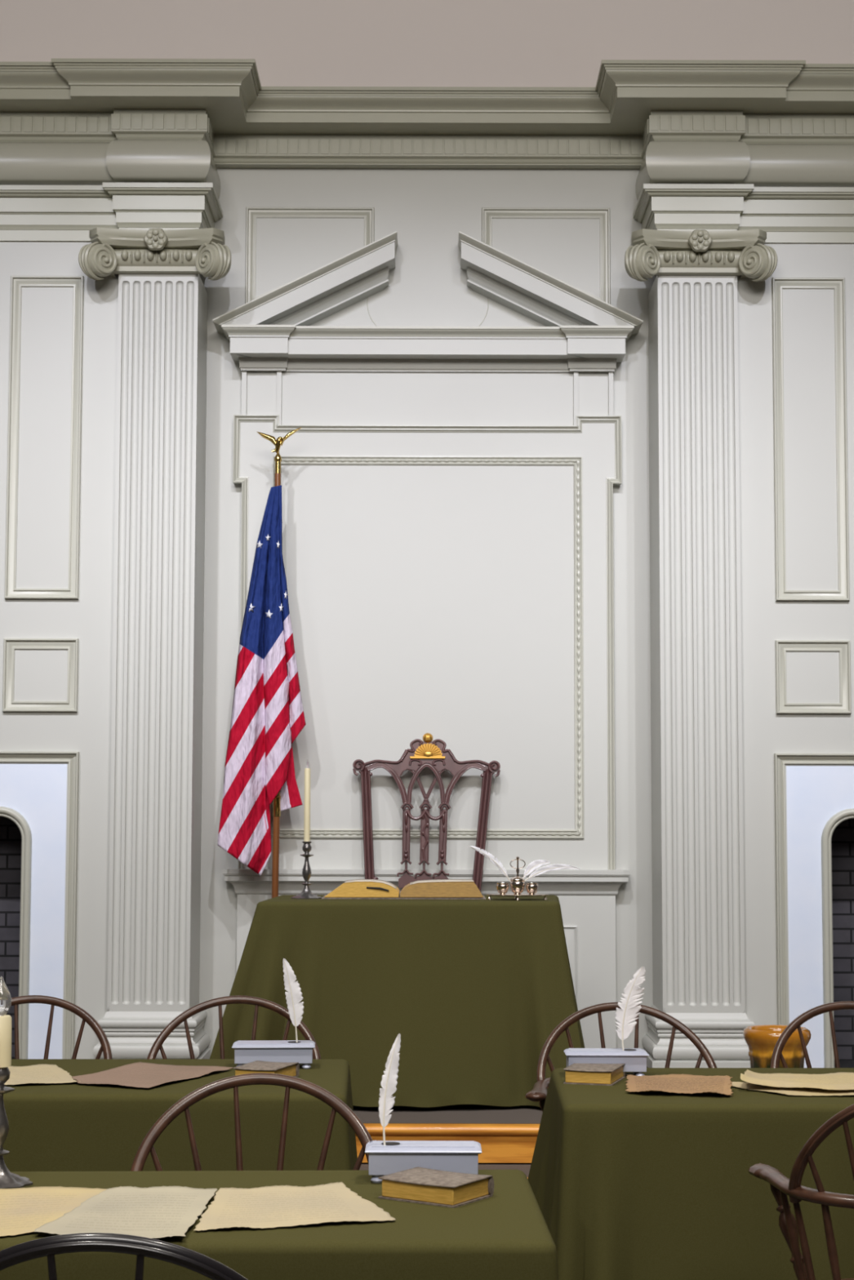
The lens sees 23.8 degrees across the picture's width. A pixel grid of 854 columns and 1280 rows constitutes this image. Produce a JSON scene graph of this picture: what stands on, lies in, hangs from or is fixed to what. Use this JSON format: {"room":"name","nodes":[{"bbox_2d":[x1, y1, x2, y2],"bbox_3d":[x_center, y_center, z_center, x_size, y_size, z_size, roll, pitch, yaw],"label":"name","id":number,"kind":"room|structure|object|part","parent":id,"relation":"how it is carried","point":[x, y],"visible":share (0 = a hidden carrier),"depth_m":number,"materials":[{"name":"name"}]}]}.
{"room":"historic assembly hall","nodes":[
{"label":"historic assembly hall","id":0,"kind":"room"},
{"bbox_2d":[0,182,133,1058],"bbox_3d":[-2.473,-0.304,9.081,2.252,4.308,0.550,0,-5,0],"label":"wall","id":1,"kind":"structure","parent":0,"point":[46,313],"depth_m":8.81,"materials":[{"name":"grey paint"}]},
{"bbox_2d":[2,638,79,711],"bbox_3d":[-1.668,0.151,8.758,0.322,0.317,0.019,0,-5,0],"label":"trim","id":2,"kind":"structure","parent":1,"relation":"attached to","point":[9,704],"depth_m":8.76,"materials":[{"name":"grey paint"}]},
{"bbox_2d":[4,275,84,599],"bbox_3d":[-1.668,-0.888,8.845,0.319,1.424,0.019,0,-5,0],"label":"trim","id":3,"kind":"structure","parent":1,"relation":"attached to","point":[17,282],"depth_m":8.85,"materials":[{"name":"grey paint"}]},
{"bbox_2d":[0,139,220,199],"bbox_3d":[-2.269,-2.091,9.078,2.651,0.189,0.454,0,-5,0],"label":"trim","id":4,"kind":"structure","parent":1,"relation":"attached to","point":[119,161],"depth_m":8.89,"materials":[{"name":"beige paint"}]},
{"bbox_2d":[0,182,222,241],"bbox_3d":[-2.264,-1.862,9.053,2.663,0.232,0.466,0,-5,0],"label":"trim","id":5,"kind":"structure","parent":1,"relation":"attached to","point":[28,213],"depth_m":8.90,"materials":[{"name":"beige paint"}]},
{"bbox_2d":[133,168,656,1053],"bbox_3d":[0.001,-0.285,9.246,2.743,4.308,0.220,0,-5,0],"label":"wall","id":6,"kind":"structure","parent":0,"point":[428,209],"depth_m":9.23,"materials":[{"name":"grey paint"}]},
{"bbox_2d":[78,227,231,1058],"bbox_3d":[-1.177,0.031,8.836,0.660,3.604,0.543,0,-5,0],"label":"pilaster","id":7,"kind":"object","parent":6,"relation":"attached to","point":[154,901],"visible":0.99,"depth_m":8.75,"materials":[{"name":"grey paint"}]},
{"bbox_3d":[-1.173,-1.669,8.812,0.310,0.052,0.043,0,-5,0],"label":"egg moulding","id":8,"kind":"part","parent":7,"relation":"part of","materials":[{"name":"beige paint"}]},
{"bbox_2d":[244,207,373,303],"bbox_3d":[-0.534,-1.732,9.247,0.584,0.490,0.019,0,-5,0],"label":"trim","id":9,"kind":"structure","parent":6,"relation":"attached to","point":[251,213],"depth_m":9.26,"materials":[{"name":"grey paint"}]},
{"bbox_2d":[0,108,853,168],"bbox_3d":[0.005,-2.237,9.164,7.200,0.134,0.569,0,-5,0],"label":"trim","id":10,"kind":"structure","parent":6,"relation":"attached to","point":[228,150],"depth_m":9.21,"materials":[{"name":"beige paint"}]},
{"bbox_2d":[212,231,642,1048],"bbox_3d":[0.000,0.012,9.006,1.915,3.677,0.211,0,-5,0],"label":"pedimented wall panel","id":11,"kind":"object","parent":6,"relation":"attached to","point":[447,491],"visible":0.72,"depth_m":9.08,"materials":[{"name":"grey paint"}]},
{"bbox_3d":[-0.544,-1.611,9.143,0.820,0.422,0.205,0,-5,0],"label":"crown moulding","id":12,"kind":"part","parent":11,"relation":"part of","materials":[{"name":"grey paint"}]},
{"bbox_3d":[-0.531,-1.591,9.155,0.777,0.384,0.178,0,-5,0],"label":"raking cornice","id":13,"kind":"part","parent":11,"relation":"part of","materials":[{"name":"grey paint"}]},
{"bbox_2d":[222,868,631,894],"bbox_3d":[-0.003,1.070,8.969,1.796,0.110,0.107,0,-5,0],"label":"shelf","id":14,"kind":"object","parent":11,"relation":"attached to","point":[244,881],"depth_m":8.93,"materials":[{"name":"grey paint"}]},
{"bbox_3d":[0.000,0.025,9.069,1.396,1.713,0.013,0,-5,0],"label":"rope moulding","id":15,"kind":"part","parent":11,"relation":"part of","materials":[{"name":"grey paint"}]},
{"bbox_3d":[0.000,0.004,9.064,1.747,2.040,0.024,0,-5,0],"label":"eared moulding","id":16,"kind":"part","parent":11,"relation":"part of","materials":[{"name":"grey paint"}]},
{"bbox_3d":[0.003,-1.371,9.121,1.835,0.041,0.210,0,-5,0],"label":"crown moulding","id":17,"kind":"part","parent":11,"relation":"part of","materials":[{"name":"grey paint"}]},
{"bbox_3d":[0.539,-1.588,9.155,0.777,0.384,0.178,0,-5,0],"label":"raking cornice","id":18,"kind":"part","parent":11,"relation":"part of","materials":[{"name":"grey paint"}]},
{"bbox_3d":[0.551,-1.608,9.143,0.820,0.422,0.205,0,-5,0],"label":"crown moulding","id":19,"kind":"part","parent":11,"relation":"part of","materials":[{"name":"grey paint"}]},
{"bbox_3d":[-0.004,1.495,8.934,1.333,0.469,0.016,0,-5,0],"label":"dado panel","id":20,"kind":"part","parent":11,"relation":"part of","materials":[{"name":"grey paint"}]},
{"bbox_2d":[481,207,610,304],"bbox_3d":[0.542,-1.730,9.247,0.584,0.490,0.019,0,-5,0],"label":"trim","id":21,"kind":"structure","parent":6,"relation":"attached to","point":[487,213],"depth_m":9.26,"materials":[{"name":"grey paint"}]},
{"bbox_2d":[624,228,777,1067],"bbox_3d":[1.177,0.037,8.836,0.660,3.604,0.543,0,-5,0],"label":"pilaster","id":22,"kind":"object","parent":6,"relation":"attached to","point":[697,868],"visible":0.98,"depth_m":8.75,"materials":[{"name":"grey paint"}]},
{"bbox_3d":[1.181,-1.663,8.812,0.310,0.052,0.043,0,-5,0],"label":"egg moulding","id":23,"kind":"part","parent":22,"relation":"part of","materials":[{"name":"beige paint"}]},
{"bbox_2d":[0,0,853,87],"bbox_3d":[0.008,-3.256,9.354,7.200,1.632,0.500,0,-5,0],"label":"ceiling","id":24,"kind":"structure","parent":0,"point":[506,43],"depth_m":9.06,"materials":[{"name":"white paint"}]},
{"bbox_2d":[0,58,853,135],"bbox_3d":[0.006,-2.390,8.964,7.200,0.139,0.592,0,-5,0],"label":"trim","id":25,"kind":"structure","parent":24,"relation":"attached to","point":[233,98],"depth_m":8.84,"materials":[{"name":"beige paint"}]},
{"bbox_2d":[359,1163,531,1177],"bbox_3d":[-0.005,1.932,6.943,7.200,0.226,0.300,0,-5,0],"label":"floor","id":26,"kind":"structure","parent":0,"point":[524,1167],"depth_m":7.03,"materials":[{"name":"carpet"}]},
{"bbox_2d":[361,1066,647,1163],"bbox_3d":[-0.005,1.966,8.129,7.200,0.356,2.070,0,-5,0],"label":"floor","id":27,"kind":"structure","parent":0,"point":[646,1067],"depth_m":7.10,"materials":[{"name":"wood"}]},
{"bbox_2d":[0,751,79,1058],"bbox_3d":[-2.131,1.163,8.841,1.264,1.345,0.365,0,-5,0],"label":"fireplace","id":28,"kind":"object","parent":27,"relation":"on","point":[33,796],"visible":0.93,"depth_m":8.70,"materials":[{"name":"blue paint"}]},
{"bbox_3d":[-2.131,1.266,8.662,0.869,1.110,0.024,0,-5,0],"label":"arch moulding","id":29,"kind":"part","parent":28,"relation":"part of","materials":[{"name":"grey paint"}]},
{"bbox_2d":[256,426,301,897],"bbox_3d":[-0.656,0.447,8.854,0.260,2.782,0.260,0,-5,0],"label":"flagpole","id":30,"kind":"object","parent":27,"relation":"on","point":[276,803],"visible":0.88,"depth_m":8.81,"materials":[{"name":"brown wood"}]},
{"bbox_2d":[217,485,306,875],"bbox_3d":[-0.715,0.168,8.829,0.378,1.710,0.076,1,-5,-5],"label":"flag","id":31,"kind":"object","parent":30,"relation":"hanging from","point":[268,716],"visible":1,"depth_m":8.81,"materials":[{"name":"fabric"}]},
{"bbox_2d":[274,451,281,473],"bbox_3d":[-0.658,-0.772,8.955,0.033,0.131,0.033,0,-5,0],"label":"socket","id":32,"kind":"object","parent":30,"relation":"attached to","point":[277,459],"depth_m":8.95,"materials":[{"name":"gold metal"}]},
{"bbox_2d":[355,1134,537,1163],"bbox_3d":[-0.004,1.777,7.099,7.200,0.098,0.035,0,-5,0],"label":"trim","id":33,"kind":"structure","parent":27,"relation":"attached to","point":[495,1148],"depth_m":7.08,"materials":[{"name":"brown wood"}]},
{"bbox_2d":[352,1104,542,1124],"bbox_3d":[-0.004,1.764,7.873,7.200,0.004,1.495,0,-5,0],"label":"floor","id":34,"kind":"structure","parent":27,"relation":"on","point":[455,1113],"depth_m":7.34,"materials":[{"name":"brown wood"}]},
{"bbox_2d":[209,894,584,1107],"bbox_3d":[-0.102,1.371,7.760,1.483,0.760,0.790,0,-5,0],"label":"tablecloth","id":35,"kind":"object","parent":34,"relation":"on","point":[473,991],"visible":0.74,"depth_m":7.47,"materials":[{"name":"green fabric"}]},
{"bbox_2d":[291,759,322,898],"bbox_3d":[-0.459,0.724,7.787,0.118,0.533,0.120,0,-5,0],"label":"candlestick","id":36,"kind":"object","parent":35,"relation":"on","point":[306,893],"visible":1,"depth_m":7.77,"materials":[{"name":"grey metal"}]},
{"bbox_2d":[303,768,310,841],"bbox_3d":[-0.460,0.640,7.794,0.024,0.292,0.024,0,-5,0],"label":"candle","id":37,"kind":"object","parent":36,"relation":"on","point":[307,771],"depth_m":7.79,"materials":[{"name":"beige wax"}]},
{"bbox_2d":[321,879,485,899],"bbox_3d":[-0.088,0.963,7.842,0.625,0.068,0.274,0,-5,0],"label":"open book","id":38,"kind":"object","parent":35,"relation":"on","point":[356,889],"visible":1,"depth_m":7.72,"materials":[{"name":"beige paper"}]},
{"bbox_2d":[487,856,548,900],"bbox_3d":[0.344,0.903,7.692,0.234,0.164,0.130,0,-5,0],"label":"silver inkstand","id":39,"kind":"object","parent":35,"relation":"on","point":[517,883],"visible":1,"depth_m":7.66,"materials":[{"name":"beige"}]},
{"bbox_2d":[468,845,511,881],"bbox_3d":[0.239,0.853,7.706,0.168,0.144,0.005,1,-5,-7],"label":"pen","id":40,"kind":"object","parent":39,"relation":"in","point":[495,861],"visible":1,"depth_m":7.71,"materials":[{"name":"white"}]},
{"bbox_2d":[496,882,509,894],"bbox_3d":[0.287,0.944,7.683,0.049,0.048,0.049,0,-5,0],"label":"pot","id":41,"kind":"object","parent":39,"relation":"on","point":[502,888],"depth_m":7.67,"materials":[{"name":"silver metal"}]},
{"bbox_2d":[509,876,524,894],"bbox_3d":[0.343,0.932,7.681,0.058,0.072,0.058,0,-5,0],"label":"pot","id":42,"kind":"object","parent":39,"relation":"on","point":[517,883],"depth_m":7.66,"materials":[{"name":"silver metal"}]},
{"bbox_3d":[0.344,0.859,7.687,0.059,0.078,0.014,0,-5,0],"label":"ring handle","id":43,"kind":"part","parent":39,"relation":"part of","materials":[{"name":"silver metal"}]},
{"bbox_2d":[525,882,537,894],"bbox_3d":[0.397,0.945,7.683,0.049,0.048,0.049,0,-5,0],"label":"pot","id":44,"kind":"object","parent":39,"relation":"on","point":[531,888],"depth_m":7.67,"materials":[{"name":"silver metal"}]},
{"bbox_2d":[522,859,550,878],"bbox_3d":[0.414,0.886,7.763,0.122,0.091,0.006,1,-5,-10],"label":"pen","id":45,"kind":"object","parent":39,"relation":"in","point":[534,865],"visible":0.98,"depth_m":7.76,"materials":[{"name":"white"}]},
{"bbox_2d":[524,863,580,881],"bbox_3d":[0.473,0.885,7.692,0.223,0.072,0.006,0,-5,0],"label":"pen","id":46,"kind":"object","parent":39,"relation":"on","point":[552,867],"visible":1,"depth_m":7.69,"materials":[{"name":"white"}]},
{"bbox_2d":[487,893,548,896],"bbox_3d":[0.344,0.967,7.686,0.234,0.006,0.130,0,-5,0],"label":"tray","id":47,"kind":"object","parent":35,"relation":"on","point":[495,895],"depth_m":7.64,"materials":[{"name":"silver metal"}]},
{"bbox_2d":[352,733,500,892],"bbox_3d":[-0.007,1.108,8.654,0.659,1.441,0.586,0,-5,0],"label":"carved armchair","id":48,"kind":"object","parent":34,"relation":"on","point":[433,755],"visible":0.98,"depth_m":8.92,"materials":[{"name":"brown wood"}]},
{"bbox_3d":[0.000,0.524,8.956,0.572,0.174,0.036,0,-5,0],"label":"crest rail","id":49,"kind":"part","parent":48,"relation":"part of","materials":[{"name":"brown wood"}]},
{"bbox_2d":[742,1025,810,1067],"bbox_3d":[1.336,1.619,7.742,0.257,0.271,0.257,0,-5,0],"label":"planter pot","id":50,"kind":"object","parent":34,"relation":"on","point":[761,1041],"visible":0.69,"depth_m":7.66,"materials":[{"name":"ceramic"}]},
{"bbox_2d":[355,1123,539,1135],"bbox_3d":[-0.004,1.714,7.099,7.200,0.032,0.066,0,-5,0],"label":"trim","id":51,"kind":"structure","parent":27,"relation":"attached to","point":[513,1129],"depth_m":7.07,"materials":[{"name":"brown wood"}]},
{"bbox_2d":[773,753,853,1067],"bbox_3d":[2.125,1.173,8.841,1.264,1.345,0.365,0,-5,0],"label":"fireplace","id":52,"kind":"object","parent":27,"relation":"on","point":[820,799],"visible":0.91,"depth_m":8.71,"materials":[{"name":"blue paint"}]},
{"bbox_3d":[2.125,1.277,8.662,0.869,1.110,0.024,0,-5,0],"label":"arch moulding","id":53,"kind":"part","parent":52,"relation":"part of","materials":[{"name":"grey paint"}]},
{"bbox_2d":[737,186,853,1025],"bbox_3d":[2.474,-0.292,9.081,2.252,4.308,0.550,0,-5,0],"label":"wall","id":54,"kind":"structure","parent":0,"point":[808,314],"depth_m":8.81,"materials":[{"name":"grey paint"}]},
{"bbox_2d":[632,183,853,243],"bbox_3d":[2.273,-1.851,9.053,2.663,0.232,0.466,0,-5,0],"label":"trim","id":55,"kind":"structure","parent":54,"relation":"attached to","point":[787,215],"depth_m":8.89,"materials":[{"name":"beige paint"}]},
{"bbox_2d":[635,140,853,199],"bbox_3d":[2.280,-2.080,9.078,2.651,0.189,0.454,0,-5,0],"label":"trim","id":56,"kind":"structure","parent":54,"relation":"attached to","point":[664,162],"depth_m":8.89,"materials":[{"name":"beige paint"}]},
{"bbox_2d":[771,277,849,600],"bbox_3d":[1.672,-0.880,8.845,0.319,1.424,0.019,0,-5,0],"label":"trim","id":57,"kind":"structure","parent":54,"relation":"attached to","point":[837,284],"depth_m":8.85,"materials":[{"name":"grey paint"}]},
{"bbox_2d":[774,640,851,713],"bbox_3d":[1.667,0.160,8.758,0.322,0.317,0.019,0,-5,0],"label":"trim","id":58,"kind":"structure","parent":54,"relation":"attached to","point":[781,646],"depth_m":8.76,"materials":[{"name":"grey paint"}]},
{"bbox_3d":[-0.004,1.738,2.965,7.200,0.050,8.200,0,-5,0],"label":"floor","id":59,"kind":"structure","parent":0,"visible":0},
{"bbox_2d":[10,995,112,1058],"bbox_3d":[-1.209,1.519,5.991,0.675,0.890,0.474,0,-5,0],"label":"armchair","id":60,"kind":"object","parent":59,"relation":"on","point":[105,1048],"visible":0.16,"depth_m":6.21,"materials":[{"name":"brown wood"}]},
{"bbox_2d":[0,1232,248,1279],"bbox_3d":[-0.433,1.246,2.829,0.694,0.912,0.474,0,-5,0],"label":"armchair","id":61,"kind":"object","parent":59,"relation":"on","point":[49,1246],"visible":1,"depth_m":2.64,"materials":[{"name":"black wood"}]},
{"bbox_2d":[2,1058,357,1171],"bbox_3d":[-1.029,1.522,5.295,1.843,0.756,0.886,0,-5,0],"label":"tablecloth","id":62,"kind":"object","parent":59,"relation":"on","point":[69,1126],"visible":0.37,"depth_m":4.98,"materials":[{"name":"green fabric"}]},
{"bbox_2d":[4,1063,81,1084],"bbox_3d":[-1.073,1.137,5.300,0.274,0.006,0.380,2,-5,-19],"label":"parchment","id":63,"kind":"object","parent":62,"relation":"on","point":[37,1073],"visible":0.87,"depth_m":5.30,"materials":[{"name":"beige paper"}]},
{"bbox_2d":[72,1062,233,1088],"bbox_3d":[-0.736,1.138,5.313,0.289,0.006,0.435,-2,-5,24],"label":"parchment","id":64,"kind":"object","parent":62,"relation":"on","point":[139,1074],"visible":1,"depth_m":5.31,"materials":[{"name":"beige paper"}]},
{"bbox_2d":[232,1060,299,1077],"bbox_3d":[-0.417,1.123,5.273,0.118,0.038,0.168,-1,-5,18],"label":"book","id":65,"kind":"object","parent":62,"relation":"on","point":[289,1068],"visible":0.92,"depth_m":5.25,"materials":[{"name":"leather"}]},
{"bbox_2d":[231,1040,315,1068],"bbox_3d":[-0.417,1.129,5.525,0.224,0.069,0.112,0,-5,-3],"label":"box","id":66,"kind":"object","parent":62,"relation":"on","point":[271,1051],"visible":0.85,"depth_m":5.48,"materials":[{"name":"grey metal"}]},
{"bbox_3d":[-0.417,1.102,5.527,0.224,0.012,0.112,0,-5,-3],"label":"lid","id":67,"kind":"part","parent":66,"relation":"part of","materials":[{"name":"grey metal"}]},
{"bbox_2d":[282,958,303,1042],"bbox_3d":[-0.364,0.981,5.519,0.058,0.226,0.008,0,-5,0],"label":"pen","id":68,"kind":"object","parent":66,"relation":"on","point":[293,995],"visible":1,"depth_m":5.52,"materials":[{"name":"white"}]},
{"bbox_2d":[146,995,320,1058],"bbox_3d":[-0.581,1.521,5.991,0.675,0.890,0.474,0,-5,0],"label":"armchair","id":69,"kind":"object","parent":59,"relation":"on","point":[157,1046],"visible":0.09,"depth_m":6.21,"materials":[{"name":"brown wood"}]},
{"bbox_2d":[130,1072,372,1171],"bbox_3d":[-0.360,1.368,4.157,0.675,0.890,0.474,0,-5,0],"label":"armchair","id":70,"kind":"object","parent":59,"relation":"on","point":[337,1105],"visible":0.27,"depth_m":4.37,"materials":[{"name":"brown wood"}]},
{"bbox_2d":[0,1169,558,1279],"bbox_3d":[-0.733,1.381,3.601,2.016,0.756,0.820,0,-5,0],"label":"tablecloth","id":71,"kind":"object","parent":59,"relation":"on","point":[505,1235],"visible":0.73,"depth_m":3.30,"materials":[{"name":"green fabric"}]},
{"bbox_2d":[0,976,33,1188],"bbox_3d":[-0.800,0.825,3.804,0.129,0.385,0.131,0,-5,0],"label":"candlestick","id":72,"kind":"object","parent":71,"relation":"on","point":[8,1180],"visible":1,"depth_m":3.79,"materials":[{"name":"grey metal"}]},
{"bbox_3d":[-0.801,0.670,3.817,0.039,0.073,0.039,0,-5,0],"label":"flame bulb","id":73,"kind":"part","parent":72,"relation":"part of","materials":[{"name":"white"}]},
{"bbox_2d":[0,1014,11,1067],"bbox_3d":[-0.801,0.753,3.810,0.042,0.094,0.042,0,-5,0],"label":"candle","id":74,"kind":"object","parent":72,"relation":"on","point":[5,1020],"depth_m":3.80,"materials":[{"name":"beige wax"}]},
{"bbox_2d":[0,1186,106,1236],"bbox_3d":[-0.800,0.987,3.486,0.440,0.006,0.503,0,-5,0],"label":"parchment","id":75,"kind":"object","parent":71,"relation":"on","point":[23,1211],"visible":1,"depth_m":3.57,"materials":[{"name":"beige paper"}]},
{"bbox_2d":[34,1186,217,1238],"bbox_3d":[-0.513,0.986,3.505,0.263,0.006,0.450,0,-5,0],"label":"parchment","id":76,"kind":"object","parent":71,"relation":"on","point":[163,1211],"visible":0.97,"depth_m":3.49,"materials":[{"name":"beige paper"}]},
{"bbox_2d":[193,1182,395,1231],"bbox_3d":[-0.265,0.995,3.569,0.348,0.005,0.361,1,-5,-16],"label":"parchment","id":77,"kind":"object","parent":71,"relation":"on","point":[280,1206],"visible":1,"depth_m":3.55,"materials":[{"name":"beige paper"}]},
{"bbox_2d":[364,1140,481,1182],"bbox_3d":[-0.007,0.990,3.851,0.220,0.069,0.097,0,-5,0],"label":"box","id":78,"kind":"object","parent":71,"relation":"on","point":[396,1156],"visible":0.74,"depth_m":3.81,"materials":[{"name":"grey metal"}]},
{"bbox_2d":[378,1033,400,1145],"bbox_3d":[-0.071,0.858,3.862,0.045,0.212,0.022,5,-7,-43],"label":"pen","id":79,"kind":"object","parent":78,"relation":"on","point":[388,1082],"visible":1,"depth_m":3.86,"materials":[{"name":"white"}]},
{"bbox_3d":[-0.007,0.963,3.853,0.220,0.012,0.097,0,-5,0],"label":"lid","id":80,"kind":"part","parent":78,"relation":"part of","materials":[{"name":"grey metal"}]},
{"bbox_2d":[377,1166,493,1208],"bbox_3d":[0.018,0.991,3.679,0.162,0.038,0.138,-3,-6,33],"label":"book","id":81,"kind":"object","parent":71,"relation":"on","point":[421,1185],"visible":1,"depth_m":3.64,"materials":[{"name":"leather"}]},
{"bbox_2d":[524,1001,716,1112],"bbox_3d":[0.592,1.506,5.793,0.685,0.892,0.474,1,-5,-6],"label":"armchair","id":82,"kind":"object","parent":59,"relation":"on","point":[539,1092],"visible":0.25,"depth_m":5.98,"materials":[{"name":"brown wood"}]},
{"bbox_3d":[0.592,1.278,5.811,0.684,0.027,0.413,1,-5,-6],"label":"arm rail","id":83,"kind":"part","parent":82,"relation":"part of","materials":[{"name":"brown wood"}]},
{"bbox_3d":[0.355,1.386,5.652,0.095,0.248,0.040,2,-5,-17],"label":"arm post","id":84,"kind":"part","parent":82,"relation":"part of","materials":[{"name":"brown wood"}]},
{"bbox_2d":[527,1067,853,1279],"bbox_3d":[1.472,1.515,5.138,2.604,0.756,0.878,0,-5,0],"label":"tablecloth","id":85,"kind":"object","parent":59,"relation":"on","point":[624,1184],"visible":0.85,"depth_m":4.81,"materials":[{"name":"green fabric"}]},
{"bbox_2d":[563,1063,625,1085],"bbox_3d":[0.437,1.125,5.269,0.128,0.038,0.178,-1,-5,17],"label":"book","id":86,"kind":"object","parent":85,"relation":"on","point":[601,1074],"visible":1,"depth_m":5.20,"materials":[{"name":"leather"}]},
{"bbox_2d":[563,1048,648,1075],"bbox_3d":[0.474,1.118,5.366,0.219,0.069,0.102,0,-5,0],"label":"box","id":87,"kind":"object","parent":85,"relation":"on","point":[634,1060],"visible":0.6,"depth_m":5.32,"materials":[{"name":"grey metal"}]},
{"bbox_3d":[0.474,1.091,5.368,0.219,0.012,0.102,0,-5,0],"label":"lid","id":88,"kind":"part","parent":87,"relation":"part of","materials":[{"name":"grey metal"}]},
{"bbox_2d":[614,966,645,1050],"bbox_3d":[0.538,0.976,5.370,0.082,0.222,0.014,-1,-5,9],"label":"pen","id":89,"kind":"object","parent":87,"relation":"on","point":[624,1015],"visible":1,"depth_m":5.37,"materials":[{"name":"white"}]},
{"bbox_2d":[625,1074,733,1095],"bbox_3d":[0.638,1.121,5.129,0.296,0.011,0.368,0,-5,0],"label":"parchment","id":90,"kind":"object","parent":85,"relation":"on","point":[676,1083],"visible":1,"depth_m":5.12,"materials":[{"name":"beige paper"}]},
{"bbox_2d":[731,1081,853,1096],"bbox_3d":[0.959,1.125,5.083,0.386,0.004,0.230,0,-5,4],"label":"parchment","id":91,"kind":"object","parent":85,"relation":"on","point":[787,1091],"visible":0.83,"depth_m":5.06,"materials":[{"name":"beige paper"}]},
{"bbox_2d":[740,1069,853,1089],"bbox_3d":[1.014,1.113,5.179,0.407,0.033,0.348,-1,-5,13],"label":"parchment","id":92,"kind":"object","parent":91,"relation":"on","point":[840,1080],"visible":1,"depth_m":5.18,"materials":[{"name":"beige paper"}]},
{"bbox_2d":[747,1103,853,1279],"bbox_3d":[1.018,1.366,4.224,0.669,0.912,0.474,0,-5,6],"label":"armchair","id":93,"kind":"object","parent":59,"relation":"on","point":[791,1228],"visible":1,"depth_m":4.17,"materials":[{"name":"brown wood"}]},
{"bbox_3d":[0.784,1.280,4.381,0.088,0.247,0.040,-1,-5,18],"label":"arm post","id":94,"kind":"part","parent":93,"relation":"part of","materials":[{"name":"brown wood"}]},
{"bbox_3d":[1.018,1.148,4.243,0.669,0.027,0.413,0,-5,6],"label":"arm rail","id":95,"kind":"part","parent":93,"relation":"part of","materials":[{"name":"brown wood"}]},
{"bbox_2d":[769,1000,853,1067],"bbox_3d":[1.267,1.512,5.842,0.672,0.892,0.474,0,-5,0],"label":"armchair","id":96,"kind":"object","parent":59,"relation":"on","point":[800,1020],"visible":0.16,"depth_m":6.05,"materials":[{"name":"brown wood"}]}
]}

